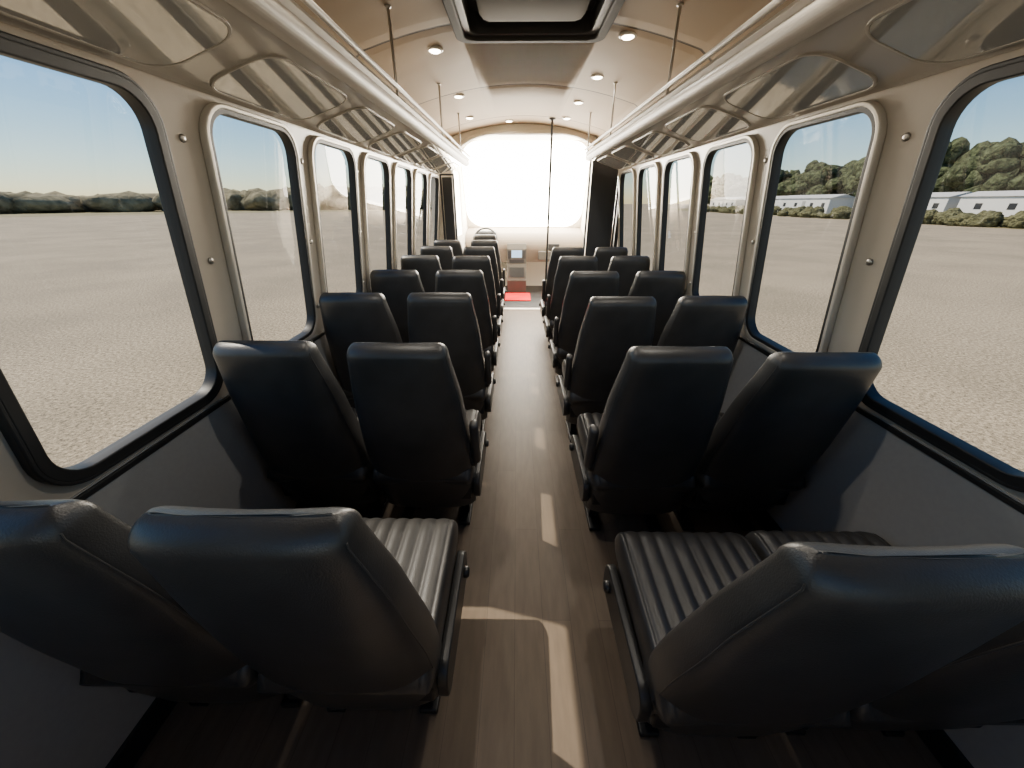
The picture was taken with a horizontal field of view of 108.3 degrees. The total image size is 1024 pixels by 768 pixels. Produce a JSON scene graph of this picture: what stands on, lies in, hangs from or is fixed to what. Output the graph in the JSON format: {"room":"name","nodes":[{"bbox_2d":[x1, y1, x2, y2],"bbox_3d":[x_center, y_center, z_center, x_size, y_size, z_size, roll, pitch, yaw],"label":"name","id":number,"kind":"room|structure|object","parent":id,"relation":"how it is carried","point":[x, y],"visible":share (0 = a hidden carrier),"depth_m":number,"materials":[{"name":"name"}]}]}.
{"room":"vehicle interior","nodes":[
{"label":"vehicle interior","id":0,"kind":"room"},
{"bbox_2d":[0,22,440,767],"bbox_3d":[-1.052,-0.586,2.501,0.155,1.803,6.220,0,26,1],"label":"wall","id":1,"kind":"structure","parent":0,"point":[209,459],"depth_m":1.12,"materials":[{"name":"grey plastic"}]},
{"bbox_2d":[0,31,222,485],"bbox_3d":[-1.052,-0.267,0.942,0.154,0.946,0.604,0,26,1],"label":"window","id":2,"kind":"structure","parent":1,"relation":"in","point":[15,426],"depth_m":1.01,"materials":[{"name":"black rubber"}]},
{"bbox_2d":[199,102,317,340],"bbox_3d":[-1.041,-0.589,1.603,0.157,0.957,0.566,0,26,1],"label":"window","id":3,"kind":"structure","parent":1,"relation":"in","point":[210,112],"depth_m":1.45,"materials":[{"name":"black rubber"}]},
{"bbox_2d":[307,135,363,292],"bbox_3d":[-1.033,-0.889,2.213,0.157,0.957,0.566,0,26,1],"label":"window","id":4,"kind":"structure","parent":1,"relation":"in","point":[315,140],"depth_m":2.10,"materials":[{"name":"black rubber"}]},
{"bbox_2d":[361,152,392,292],"bbox_3d":[-1.024,-1.189,2.823,0.157,0.957,0.566,0,26,1],"label":"window","id":5,"kind":"structure","parent":1,"relation":"in","point":[367,155],"depth_m":2.76,"materials":[{"name":"beige plastic"}]},
{"bbox_2d":[392,162,412,268],"bbox_3d":[-1.016,-1.489,3.433,0.157,0.957,0.566,0,26,1],"label":"window","id":6,"kind":"structure","parent":1,"relation":"in","point":[407,168],"depth_m":3.48,"materials":[{"name":"grey metal"}]},
{"bbox_2d":[413,169,427,254],"bbox_3d":[-1.008,-1.789,4.043,0.157,0.957,0.566,0,26,1],"label":"window","id":7,"kind":"structure","parent":1,"relation":"in","point":[424,173],"depth_m":4.06,"materials":[{"name":"grey metal"}]},
{"bbox_2d":[427,173,438,245],"bbox_3d":[-0.999,-2.090,4.653,0.157,0.957,0.566,0,26,1],"label":"window","id":8,"kind":"structure","parent":1,"relation":"in","point":[436,177],"depth_m":4.71,"materials":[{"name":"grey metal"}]},
{"bbox_2d":[453,166,467,248],"bbox_3d":[-0.850,-2.603,6.003,0.040,2.430,1.850,0,26,1],"label":"wall","id":9,"kind":"structure","parent":0,"point":[463,218],"depth_m":6.17,"materials":[{"name":"beige plastic"}]},
{"bbox_2d":[430,124,599,239],"bbox_3d":[0.139,-2.216,5.172,2.480,2.470,0.050,0,26,1],"label":"wall","id":10,"kind":"structure","parent":0,"point":[508,127],"depth_m":4.68,"materials":[{"name":"beige plastic"}]},
{"bbox_2d":[450,131,595,309],"bbox_3d":[0.199,-2.178,5.190,2.030,2.285,0.096,0,26,1],"label":"trim","id":11,"kind":"structure","parent":10,"relation":"attached to","point":[566,133],"depth_m":4.67,"materials":[{"name":"beige plastic"}]},
{"bbox_2d":[479,224,568,285],"bbox_3d":[0.221,-2.449,7.118,2.120,1.170,0.060,0,26,1],"label":"wall","id":12,"kind":"structure","parent":0,"point":[535,271],"depth_m":7.19,"materials":[{"name":"beige plastic"}]},
{"bbox_2d":[461,140,591,227],"bbox_3d":[0.217,-3.340,6.278,2.120,1.364,0.726,0,26,1],"label":"window","id":13,"kind":"structure","parent":12,"relation":"in","point":[470,223],"depth_m":6.76,"materials":[{"name":"beige plastic"}]},
{"bbox_2d":[473,135,579,140],"bbox_3d":[0.146,-3.513,5.180,2.400,0.030,1.200,0,26,1],"label":"ceiling","id":14,"kind":"structure","parent":0,"point":[492,137],"depth_m":5.51,"materials":[{"name":"beige plastic"}]},
{"bbox_2d":[133,286,942,767],"bbox_3d":[0.112,-0.163,3.752,2.460,0.060,8.120,0,26,1],"label":"floor","id":15,"kind":"structure","parent":0,"point":[538,682],"depth_m":1.27,"materials":[{"name":"brown wood"}]},
{"bbox_2d":[0,499,301,707],"bbox_3d":[-0.872,0.548,1.044,0.444,1.054,0.616,0,26,1],"label":"passenger seat","id":16,"kind":"object","parent":15,"relation":"on","point":[73,591],"visible":0.59,"depth_m":0.69,"materials":[{"name":"black leather"}]},
{"bbox_2d":[79,665,258,687],"bbox_3d":[-0.871,0.629,1.144,0.444,0.148,0.507,0,26,1],"label":"seat cushion","id":17,"kind":"object","parent":16,"relation":"on","point":[218,676],"depth_m":0.92,"materials":[{"name":"black leather"}]},
{"bbox_2d":[127,505,469,713],"bbox_3d":[-0.396,0.556,1.030,0.486,1.053,0.617,0,26,1],"label":"passenger seat","id":18,"kind":"object","parent":15,"relation":"on","point":[337,609],"visible":1,"depth_m":0.66,"materials":[{"name":"black leather"}]},
{"bbox_2d":[257,518,457,695],"bbox_3d":[-0.416,0.635,1.130,0.444,0.148,0.507,0,26,1],"label":"seat cushion","id":19,"kind":"object","parent":18,"relation":"on","point":[425,549],"depth_m":1.10,"materials":[{"name":"black leather"}]},
{"bbox_2d":[212,340,387,518],"bbox_3d":[-0.862,0.207,1.739,0.444,1.053,0.617,0,26,1],"label":"passenger seat","id":20,"kind":"object","parent":15,"relation":"on","point":[288,399],"visible":0.84,"depth_m":1.43,"materials":[{"name":"black leather"}]},
{"bbox_2d":[267,407,371,482],"bbox_3d":[-0.861,0.286,1.840,0.444,0.148,0.507,0,26,1],"label":"seat cushion","id":21,"kind":"object","parent":20,"relation":"on","point":[359,469],"depth_m":1.61,"materials":[{"name":"black leather"}]},
{"bbox_2d":[319,292,402,407],"bbox_3d":[-0.853,-0.131,2.428,0.444,1.052,0.623,0,26,1],"label":"passenger seat","id":22,"kind":"object","parent":15,"relation":"on","point":[348,318],"visible":0.3,"depth_m":2.02,"materials":[{"name":"black leather"}]},
{"bbox_2d":[342,388,352,399],"bbox_3d":[-0.852,-0.053,2.530,0.444,0.148,0.507,0,26,1],"label":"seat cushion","id":23,"kind":"object","parent":22,"relation":"on","point":[348,392],"depth_m":2.31,"materials":[{"name":"black leather"}]},
{"bbox_2d":[370,269,424,342],"bbox_3d":[-0.843,-0.468,3.115,0.444,1.049,0.632,0,26,1],"label":"passenger seat","id":24,"kind":"object","parent":15,"relation":"on","point":[395,285],"visible":0.17,"depth_m":2.68,"materials":[{"name":"black leather"}]},
{"bbox_2d":[346,342,488,524],"bbox_3d":[-0.371,0.215,1.724,0.486,1.052,0.620,0,26,1],"label":"passenger seat","id":25,"kind":"object","parent":15,"relation":"on","point":[423,446],"visible":1,"depth_m":1.43,"materials":[{"name":"black leather"}]},
{"bbox_2d":[372,409,480,484],"bbox_3d":[-0.392,0.293,1.825,0.444,0.148,0.507,0,26,1],"label":"seat cushion","id":26,"kind":"object","parent":25,"relation":"on","point":[465,472],"depth_m":1.60,"materials":[{"name":"black leather"}]},
{"bbox_2d":[400,255,441,291],"bbox_3d":[-0.834,-0.808,3.802,0.444,1.053,0.618,0,26,1],"label":"passenger seat","id":27,"kind":"object","parent":15,"relation":"on","point":[427,266],"visible":0.12,"depth_m":3.35,"materials":[{"name":"black leather"}]},
{"bbox_2d":[420,246,453,269],"bbox_3d":[-0.825,-1.143,4.484,0.444,1.053,0.620,0,26,1],"label":"passenger seat","id":28,"kind":"object","parent":15,"relation":"on","point":[445,255],"visible":0.16,"depth_m":4.02,"materials":[{"name":"black leather"}]},
{"bbox_2d":[434,240,462,255],"bbox_3d":[-0.816,-1.462,5.131,0.444,1.054,0.616,0,26,1],"label":"passenger seat","id":29,"kind":"object","parent":15,"relation":"on","point":[456,246],"visible":0.16,"depth_m":4.66,"materials":[{"name":"black leather"}]},
{"bbox_2d":[440,174,457,239],"bbox_3d":[-0.848,-1.918,5.198,0.202,1.811,0.032,0,26,1],"label":"wall","id":30,"kind":"structure","parent":15,"relation":"on","point":[450,222],"depth_m":4.96,"materials":[{"name":"grey plastic"}]},
{"bbox_2d":[407,292,495,436],"bbox_3d":[-0.362,-0.127,2.417,0.486,1.054,0.614,0,26,1],"label":"passenger seat","id":31,"kind":"object","parent":15,"relation":"on","point":[449,319],"visible":0.61,"depth_m":2.05,"materials":[{"name":"black leather"}]},
{"bbox_2d":[463,360,486,400],"bbox_3d":[-0.382,-0.046,2.516,0.444,0.148,0.507,0,26,1],"label":"seat cushion","id":32,"kind":"object","parent":31,"relation":"on","point":[472,391],"depth_m":2.29,"materials":[{"name":"black leather"}]},
{"bbox_2d":[435,270,499,371],"bbox_3d":[-0.352,-0.462,3.102,0.486,1.050,0.630,0,26,1],"label":"passenger seat","id":33,"kind":"object","parent":15,"relation":"on","point":[472,282],"visible":0.45,"depth_m":2.69,"materials":[{"name":"black leather"}]},
{"bbox_2d":[483,346,493,355],"bbox_3d":[-0.373,-0.386,3.207,0.444,0.148,0.507,0,26,1],"label":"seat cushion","id":34,"kind":"object","parent":33,"relation":"on","point":[485,348],"depth_m":2.98,"materials":[{"name":"black leather"}]},
{"bbox_2d":[452,255,502,335],"bbox_3d":[-0.343,-0.798,3.784,0.486,1.050,0.627,0,26,1],"label":"passenger seat","id":35,"kind":"object","parent":15,"relation":"on","point":[483,263],"visible":0.4,"depth_m":3.36,"materials":[{"name":"black leather"}]},
{"bbox_2d":[463,246,504,315],"bbox_3d":[-0.334,-1.135,4.468,0.486,1.052,0.623,0,26,1],"label":"passenger seat","id":36,"kind":"object","parent":15,"relation":"on","point":[489,251],"visible":0.33,"depth_m":4.03,"materials":[{"name":"black leather"}]},
{"bbox_2d":[473,234,495,239],"bbox_3d":[-0.405,-1.861,5.942,0.444,1.053,0.619,0,26,1],"label":"seat","id":37,"kind":"object","parent":15,"relation":"on","point":[476,236],"visible":0.12,"depth_m":5.46,"materials":[{"name":"black leather"}]},
{"bbox_2d":[471,240,506,301],"bbox_3d":[-0.325,-1.455,5.117,0.486,1.054,0.616,0,26,1],"label":"passenger seat","id":38,"kind":"object","parent":15,"relation":"on","point":[493,243],"visible":0.22,"depth_m":4.68,"materials":[{"name":"black leather"}]},
{"bbox_2d":[505,293,530,300],"bbox_3d":[0.079,-1.516,6.425,0.480,0.017,0.570,0,26,1],"label":"floor mat","id":39,"kind":"object","parent":15,"relation":"on","point":[508,296],"visible":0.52,"depth_m":6.34,"materials":[{"name":"red"}]},
{"bbox_2d":[466,227,582,292],"bbox_3d":[0.215,-2.230,6.635,2.060,1.103,0.980,0,26,1],"label":"dashboard","id":40,"kind":"object","parent":15,"relation":"on","point":[517,246],"visible":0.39,"depth_m":6.54,"materials":[{"name":"beige plastic"}]},
{"bbox_2d":[477,230,496,233],"bbox_3d":[-0.454,-2.615,6.549,0.360,0.190,0.250,0,26,1],"label":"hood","id":41,"kind":"object","parent":40,"relation":"attached to","point":[482,231],"depth_m":6.42,"materials":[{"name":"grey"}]},
{"bbox_2d":[548,244,559,249],"bbox_3d":[0.735,-2.419,6.524,0.200,0.100,0.060,0,26,1],"label":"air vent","id":42,"kind":"object","parent":40,"relation":"attached to","point":[550,246],"depth_m":6.49,"materials":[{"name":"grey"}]},
{"bbox_2d":[542,118,555,317],"bbox_3d":[0.463,-1.994,4.753,0.080,2.341,0.080,0,26,1],"label":"pole","id":43,"kind":"object","parent":15,"relation":"on","point":[550,119],"visible":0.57,"depth_m":4.57,"materials":[{"name":"metal"}]},
{"bbox_2d":[539,247,583,319],"bbox_3d":[0.584,-1.112,4.421,0.486,1.051,0.624,0,26,1],"label":"passenger seat","id":44,"kind":"object","parent":15,"relation":"on","point":[557,252],"visible":0.39,"depth_m":4.05,"materials":[{"name":"black leather"}]},
{"bbox_2d":[543,256,597,341],"bbox_3d":[0.574,-0.783,3.752,0.486,1.054,0.616,0,26,1],"label":"passenger seat","id":45,"kind":"object","parent":15,"relation":"on","point":[566,265],"visible":0.48,"depth_m":3.38,"materials":[{"name":"black leather"}]},
{"bbox_2d":[548,320,553,328],"bbox_3d":[0.596,-0.704,3.852,0.444,0.148,0.507,0,26,1],"label":"seat cushion","id":46,"kind":"object","parent":45,"relation":"on","point":[550,322],"depth_m":3.65,"materials":[{"name":"black leather"}]},
{"bbox_2d":[548,271,619,381],"bbox_3d":[0.565,-0.440,3.056,0.486,1.050,0.628,0,26,1],"label":"passenger seat","id":47,"kind":"object","parent":15,"relation":"on","point":[582,286],"visible":0.6,"depth_m":2.69,"materials":[{"name":"black leather"}]},
{"bbox_2d":[553,328,573,357],"bbox_3d":[0.587,-0.364,3.161,0.444,0.148,0.507,0,26,1],"label":"seat cushion","id":48,"kind":"object","parent":47,"relation":"on","point":[561,348],"depth_m":2.94,"materials":[{"name":"black leather"}]},
{"bbox_2d":[583,160,617,255],"bbox_3d":[1.059,-1.683,4.574,0.372,1.941,0.032,0,26,1],"label":"wall","id":49,"kind":"structure","parent":15,"relation":"on","point":[601,202],"depth_m":4.37,"materials":[{"name":"grey"}]},
{"bbox_2d":[556,296,656,441],"bbox_3d":[0.555,-0.099,2.365,0.486,1.050,0.630,0,26,1],"label":"passenger seat","id":50,"kind":"object","parent":15,"relation":"on","point":[611,326],"visible":0.8,"depth_m":2.03,"materials":[{"name":"black leather"}]},
{"bbox_2d":[562,359,606,404],"bbox_3d":[0.577,-0.024,2.470,0.444,0.148,0.507,0,26,1],"label":"seat cushion","id":51,"kind":"object","parent":50,"relation":"on","point":[574,394],"depth_m":2.25,"materials":[{"name":"black leather"}]},
{"bbox_2d":[594,247,627,270],"bbox_3d":[1.075,-1.114,4.425,0.444,1.051,0.625,0,26,1],"label":"passenger seat","id":52,"kind":"object","parent":15,"relation":"on","point":[604,255],"visible":0.13,"depth_m":3.96,"materials":[{"name":"black leather"}]},
{"bbox_2d":[607,255,649,295],"bbox_3d":[1.065,-0.786,3.756,0.444,1.054,0.614,0,26,1],"label":"passenger seat","id":53,"kind":"object","parent":15,"relation":"on","point":[627,267],"visible":0.11,"depth_m":3.31,"materials":[{"name":"black leather"}]},
{"bbox_2d":[569,346,733,531],"bbox_3d":[0.546,0.232,1.688,0.486,1.053,0.617,0,26,1],"label":"passenger seat","id":54,"kind":"object","parent":15,"relation":"on","point":[645,451],"visible":1,"depth_m":1.39,"materials":[{"name":"black leather"}]},
{"bbox_2d":[577,412,694,491],"bbox_3d":[0.568,0.312,1.788,0.444,0.148,0.507,0,26,1],"label":"seat cushion","id":55,"kind":"object","parent":54,"relation":"on","point":[598,478],"depth_m":1.57,"materials":[{"name":"black leather"}]},
{"bbox_2d":[628,270,685,345],"bbox_3d":[1.056,-0.442,3.061,0.444,1.051,0.626,0,26,1],"label":"passenger seat","id":56,"kind":"object","parent":15,"relation":"on","point":[667,287],"visible":0.2,"depth_m":2.63,"materials":[{"name":"black leather"}]},
{"bbox_2d":[657,295,747,353],"bbox_3d":[1.047,-0.102,2.369,0.444,1.050,0.627,0,26,1],"label":"passenger seat","id":57,"kind":"object","parent":15,"relation":"on","point":[706,320],"visible":0.26,"depth_m":1.94,"materials":[{"name":"black leather"}]},
{"bbox_2d":[673,352,881,530],"bbox_3d":[1.037,0.242,1.679,0.444,1.044,0.649,0,26,1],"label":"passenger seat","id":58,"kind":"object","parent":15,"relation":"on","point":[787,415],"visible":0.77,"depth_m":1.36,"materials":[{"name":"black leather"}]},
{"bbox_2d":[695,412,804,490],"bbox_3d":[1.038,0.310,1.792,0.444,0.148,0.507,0,26,1],"label":"seat cushion","id":59,"kind":"object","parent":58,"relation":"on","point":[708,477],"depth_m":1.57,"materials":[{"name":"black leather"}]},
{"bbox_2d":[603,531,1023,738],"bbox_3d":[0.551,0.586,0.971,0.486,1.051,0.625,0,26,1],"label":"passenger seat","id":60,"kind":"object","parent":15,"relation":"on","point":[713,637],"visible":1,"depth_m":0.62,"materials":[{"name":"black leather"}]},
{"bbox_2d":[615,531,850,727],"bbox_3d":[0.573,0.663,1.075,0.444,0.148,0.507,0,26,1],"label":"seat cushion","id":61,"kind":"object","parent":60,"relation":"on","point":[661,578],"depth_m":1.08,"materials":[{"name":"black leather"}]},
{"bbox_2d":[745,530,1023,736],"bbox_3d":[1.028,0.593,0.966,0.444,1.044,0.649,0,26,1],"label":"passenger seat","id":62,"kind":"object","parent":15,"relation":"on","point":[985,685],"visible":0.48,"depth_m":0.76,"materials":[{"name":"black leather"}]},
{"bbox_2d":[294,0,794,140],"bbox_3d":[0.100,-1.637,1.968,2.320,0.620,6.220,0,26,1],"label":"ceiling","id":63,"kind":"structure","parent":0,"point":[522,83],"depth_m":2.39,"materials":[{"name":"beige plastic"}]},
{"bbox_2d":[0,0,470,173],"bbox_3d":[-0.759,-1.551,1.889,0.419,0.492,5.960,0,26,1],"label":"rack","id":64,"kind":"object","parent":63,"relation":"attached to","point":[272,58],"visible":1,"depth_m":1.09,"materials":[{"name":"beige"}]},
{"bbox_2d":[427,45,442,53],"bbox_3d":[-0.465,-2.009,2.228,0.100,0.023,0.100,0,26,1],"label":"recessed light","id":65,"kind":"object","parent":63,"relation":"in","point":[436,49],"visible":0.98,"depth_m":2.21,"materials":[{"name":"white plastic"}]},
{"bbox_2d":[453,94,463,97],"bbox_3d":[-0.462,-2.479,3.189,0.100,0.023,0.100,0,26,1],"label":"recessed light","id":66,"kind":"object","parent":63,"relation":"in","point":[456,95],"visible":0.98,"depth_m":3.17,"materials":[{"name":"white plastic"}]},
{"bbox_2d":[442,0,624,43],"bbox_3d":[0.099,-1.827,1.719,0.830,0.140,0.820,0,26,1],"label":"roof hatch","id":67,"kind":"object","parent":63,"relation":"attached to","point":[472,21],"visible":1,"depth_m":1.92,"materials":[{"name":"grey plastic"}]},
{"bbox_2d":[573,100,583,104],"bbox_3d":[0.622,-2.623,3.449,0.100,0.023,0.100,0,26,1],"label":"recessed light","id":68,"kind":"object","parent":63,"relation":"in","point":[578,102],"visible":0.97,"depth_m":3.43,"materials":[{"name":"white plastic"}]},
{"bbox_2d":[591,73,603,79],"bbox_3d":[0.632,-2.267,2.732,0.100,0.023,0.100,0,26,1],"label":"recessed light","id":69,"kind":"object","parent":63,"relation":"in","point":[595,76],"visible":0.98,"depth_m":2.71,"materials":[{"name":"white plastic"}]},
{"bbox_2d":[619,31,636,39],"bbox_3d":[0.643,-1.928,2.052,0.100,0.023,0.100,0,26,1],"label":"recessed light","id":70,"kind":"object","parent":63,"relation":"in","point":[625,35],"visible":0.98,"depth_m":2.03,"materials":[{"name":"white plastic"}]},
{"bbox_2d":[584,0,1023,169],"bbox_3d":[0.953,-1.399,1.578,0.419,0.492,5.310,0,26,1],"label":"rack","id":71,"kind":"object","parent":63,"relation":"attached to","point":[810,56],"visible":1,"depth_m":1.13,"materials":[{"name":"beige"}]},
{"bbox_2d":[580,48,1023,767],"bbox_3d":[1.264,-1.218,3.190,0.155,2.430,8.070,0,26,1],"label":"wall","id":72,"kind":"structure","parent":0,"point":[876,476],"depth_m":1.21,"materials":[{"name":"grey plastic"}]},
{"bbox_2d":[610,179,624,246],"bbox_3d":[1.274,-1.867,4.882,0.040,2.000,0.760,0,26,1],"label":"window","id":73,"kind":"structure","parent":72,"relation":"in","point":[615,239],"depth_m":4.49,"materials":[{"name":"grey"}]},
{"bbox_2d":[619,168,635,254],"bbox_3d":[1.255,-1.777,4.018,0.157,0.957,0.566,0,26,1],"label":"window","id":74,"kind":"structure","parent":72,"relation":"in","point":[623,173],"depth_m":4.07,"materials":[{"name":"beige metal"}]},
{"bbox_2d":[635,162,659,270],"bbox_3d":[1.247,-1.477,3.408,0.157,0.957,0.566,0,26,1],"label":"window","id":75,"kind":"structure","parent":72,"relation":"in","point":[642,168],"depth_m":3.40,"materials":[{"name":"beige metal"}]},
{"bbox_2d":[658,152,696,293],"bbox_3d":[1.239,-1.177,2.798,0.157,0.957,0.566,0,26,1],"label":"window","id":76,"kind":"structure","parent":72,"relation":"in","point":[667,167],"depth_m":2.75,"materials":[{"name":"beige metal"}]},
{"bbox_2d":[691,135,758,295],"bbox_3d":[1.230,-0.876,2.188,0.157,0.957,0.566,0,26,1],"label":"window","id":77,"kind":"structure","parent":72,"relation":"in","point":[751,140],"depth_m":2.06,"materials":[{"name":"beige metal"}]},
{"bbox_2d":[744,100,886,353],"bbox_3d":[1.222,-0.576,1.578,0.157,0.957,0.566,0,26,1],"label":"window","id":78,"kind":"structure","parent":72,"relation":"in","point":[874,110],"depth_m":1.43,"materials":[{"name":"beige metal"}]},
{"bbox_2d":[858,55,1023,492],"bbox_3d":[1.215,-0.255,0.917,0.154,0.946,0.604,0,26,1],"label":"window","id":79,"kind":"structure","parent":72,"relation":"in","point":[942,124],"depth_m":1.07,"materials":[{"name":"black rubber"}]},
{"label":"outside","id":80,"kind":"structure","parent":0,"visible":0},
{"bbox_2d":[0,204,1023,471],"bbox_3d":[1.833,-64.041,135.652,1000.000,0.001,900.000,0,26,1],"label":"gravel lot","id":81,"kind":"structure","parent":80,"point":[99,340],"depth_m":9.77,"materials":[{"name":"beige gravel"}]},
{"bbox_2d":[0,183,512,213],"bbox_3d":[-97.940,-36.705,72.880,194.787,11.229,230.524,0,26,1],"label":"tree line","id":82,"kind":"object","parent":81,"relation":"on","point":[332,197],"visible":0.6,"depth_m":113.43,"materials":[{"name":"green plant"}]},
{"bbox_2d":[0,208,516,216],"bbox_3d":[-98.893,-38.101,82.912,200.000,0.001,220.000,0,26,1],"label":"grass verge","id":83,"kind":"structure","parent":81,"relation":"on","point":[156,212],"depth_m":95.42,"materials":[{"name":"green plant"}]},
{"bbox_2d":[668,209,1023,229],"bbox_3d":[75.594,-37.159,80.999,51.000,0.001,160.000,0,26,1],"label":"grass verge","id":84,"kind":"structure","parent":81,"relation":"on","point":[668,209],"depth_m":60.62,"materials":[{"name":"green plant"}]},
{"bbox_2d":[710,197,745,207],"bbox_3d":[61.475,-50.808,104.569,4.800,3.700,15.200,1,26,2],"label":"home","id":85,"kind":"object","parent":84,"relation":"on","point":[722,201],"visible":0.54,"depth_m":101.53,"materials":[{"name":"white"}]},
{"bbox_2d":[775,196,785,205],"bbox_3d":[62.430,-42.855,88.407,4.800,3.700,15.200,0,26,1],"label":"home","id":86,"kind":"object","parent":84,"relation":"on","point":[777,197],"visible":0.02,"depth_m":84.09,"materials":[{"name":"white"}]},
{"bbox_2d":[777,194,854,213],"bbox_3d":[59.328,-35.366,73.186,4.800,3.700,15.200,1,26,1],"label":"home","id":87,"kind":"object","parent":84,"relation":"on","point":[828,202],"visible":0.53,"depth_m":68.83,"materials":[{"name":"white"}]},
{"bbox_2d":[707,205,1023,228],"bbox_3d":[52.944,-32.090,69.139,6.712,2.666,86.510,0,26,1],"label":"bushes","id":88,"kind":"object","parent":84,"relation":"on","point":[955,216],"visible":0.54,"depth_m":43.59,"materials":[{"name":"green plant"}]},
{"bbox_2d":[708,137,1023,204],"bbox_3d":[82.920,-45.432,83.466,24.839,11.996,155.129,0,26,1],"label":"tree line","id":89,"kind":"object","parent":84,"relation":"on","point":[987,166],"visible":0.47,"depth_m":62.12,"materials":[{"name":"green plant"}]},
{"bbox_2d":[927,192,972,211],"bbox_3d":[62.526,-27.842,57.897,4.800,3.700,15.200,1,26,1],"label":"home","id":90,"kind":"object","parent":84,"relation":"on","point":[940,201],"visible":0.16,"depth_m":51.64,"materials":[{"name":"white"}]},
{"bbox_2d":[957,190,1023,216],"bbox_3d":[62.210,-20.559,43.094,4.800,3.700,15.200,-1,26,-2],"label":"home","id":91,"kind":"object","parent":84,"relation":"on","point":[1009,203],"visible":0.62,"depth_m":46.08,"materials":[{"name":"white"}]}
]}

